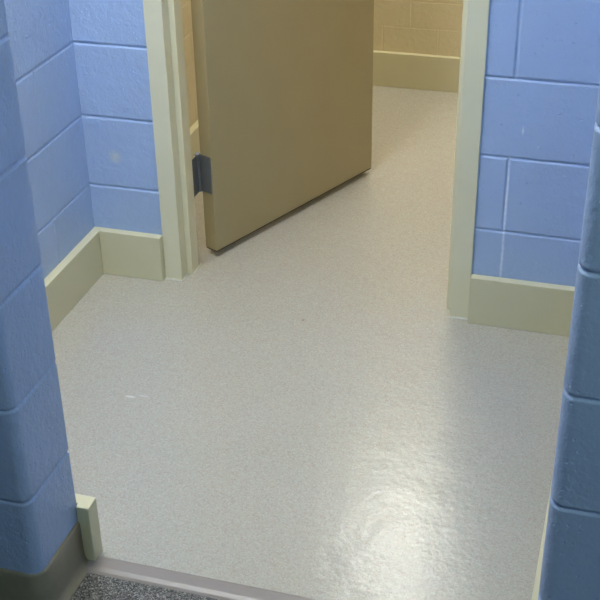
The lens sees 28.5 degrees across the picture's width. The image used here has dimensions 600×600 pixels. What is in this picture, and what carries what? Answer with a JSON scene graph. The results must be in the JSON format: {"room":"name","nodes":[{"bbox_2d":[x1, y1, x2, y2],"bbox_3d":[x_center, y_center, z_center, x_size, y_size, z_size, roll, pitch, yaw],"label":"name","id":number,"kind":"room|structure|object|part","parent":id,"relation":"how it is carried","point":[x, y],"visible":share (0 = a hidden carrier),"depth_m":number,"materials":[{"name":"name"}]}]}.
{"room":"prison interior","nodes":[
{"label":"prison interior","id":0,"kind":"room"},
{"bbox_2d":[4,0,197,278],"bbox_3d":[-0.523,-1.282,3.050,0.005,2.440,2.799,8,32,14],"label":"wall","id":1,"kind":"structure","parent":0,"point":[40,35],"depth_m":3.05,"materials":[{"name":"blue brick"}]},
{"bbox_2d":[44,227,103,330],"bbox_3d":[-0.728,0.125,2.937,0.024,0.138,1.112,8,32,14],"label":"baseboard","id":2,"kind":"structure","parent":1,"relation":"attached to","point":[74,276],"depth_m":3.23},
{"bbox_2d":[190,120,199,158],"bbox_3d":[-0.320,-0.590,4.137,0.024,0.138,1.570,8,32,14],"label":"baseboard","id":3,"kind":"structure","parent":1,"relation":"attached to","point":[194,129],"depth_m":3.99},
{"bbox_2d":[71,573,218,599],"bbox_3d":[-0.466,1.183,1.305,5.800,0.026,2.400,8,32,14],"label":"floor","id":4,"kind":"structure","parent":0,"point":[93,586],"depth_m":2.31,"materials":[{"name":"grey carpet"}]},
{"bbox_2d":[0,0,599,599],"bbox_3d":[-0.005,-0.721,2.083,5.600,2.440,1.284,8,32,14],"label":"wall","id":5,"kind":"structure","parent":0,"point":[38,505],"depth_m":1.93,"materials":[{"name":"blue brick"}]},
{"bbox_2d":[0,494,102,599],"bbox_3d":[-1.631,0.343,2.599,2.497,0.142,0.221,8,32,14],"label":"baseboard","id":6,"kind":"structure","parent":5,"relation":"attached to","point":[61,578],"depth_m":2.30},
{"bbox_2d":[531,482,551,599],"bbox_3d":[0.575,0.310,2.584,0.014,0.138,1.143,8,32,14],"label":"baseboard","id":7,"kind":"structure","parent":5,"relation":"attached to","point":[535,593],"depth_m":2.16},
{"bbox_2d":[52,85,568,599],"bbox_3d":[0.285,-0.140,3.521,1.809,0.030,2.891,8,32,14],"label":"floor","id":8,"kind":"structure","parent":0,"point":[305,412],"depth_m":2.83,"materials":[{"name":"grey laminate"}]},
{"bbox_2d":[87,556,316,599],"bbox_3d":[-0.007,0.597,2.279,0.926,0.033,0.046,8,32,14],"label":"threshold strip","id":9,"kind":"object","parent":8,"relation":"on","point":[104,566],"visible":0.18,"depth_m":2.33,"materials":[{"name":"beige plastic"}]},
{"bbox_2d":[68,0,599,286],"bbox_3d":[0.184,-1.065,2.660,1.615,2.440,0.112,8,32,14],"label":"wall","id":10,"kind":"structure","parent":0,"point":[542,68],"depth_m":2.96,"materials":[{"name":"blue brick"}]},
{"bbox_2d":[95,227,165,280],"bbox_3d":[-0.486,-0.131,3.363,0.206,0.138,0.024,8,32,14],"label":"baseboard","id":11,"kind":"structure","parent":10,"relation":"attached to","point":[126,253],"depth_m":3.35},
{"bbox_2d":[191,0,373,251],"bbox_3d":[-0.059,-1.156,3.203,0.059,2.016,0.814,22,38,34],"label":"door","id":12,"kind":"structure","parent":10,"relation":"in","point":[284,88],"depth_m":3.48,"materials":[{"name":"brown wood"}]},
{"bbox_3d":[-0.297,-0.349,3.348,0.003,0.114,0.060,8,32,14],"label":"plate","id":13,"kind":"part","parent":12,"relation":"part of","materials":[{"name":"metal"}]},
{"bbox_3d":[-0.269,-0.357,3.361,0.048,0.114,0.004,22,38,34],"label":"plate","id":14,"kind":"part","parent":12,"relation":"part of","materials":[{"name":"metal"}]},
{"bbox_2d":[143,0,489,319],"bbox_3d":[0.034,-0.934,2.787,0.869,2.091,0.129,8,32,14],"label":"door frame","id":15,"kind":"structure","parent":10,"relation":"attached to","point":[162,18],"depth_m":3.07,"materials":[{"name":"beige metal"}]},
{"bbox_2d":[468,274,574,336],"bbox_3d":[0.593,0.016,3.082,0.303,0.138,0.024,8,32,14],"label":"baseboard","id":16,"kind":"structure","parent":10,"relation":"attached to","point":[539,307],"depth_m":3.07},
{"bbox_2d":[373,0,462,56],"bbox_3d":[0.644,-1.865,4.003,1.610,2.440,0.002,8,32,14],"label":"wall","id":17,"kind":"structure","parent":0,"point":[432,27],"depth_m":4.55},
{"bbox_2d":[373,50,459,92],"bbox_3d":[0.658,-0.867,4.577,1.607,0.138,0.024,8,32,14],"label":"baseboard","id":18,"kind":"structure","parent":17,"relation":"attached to","point":[390,69],"depth_m":4.62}
]}

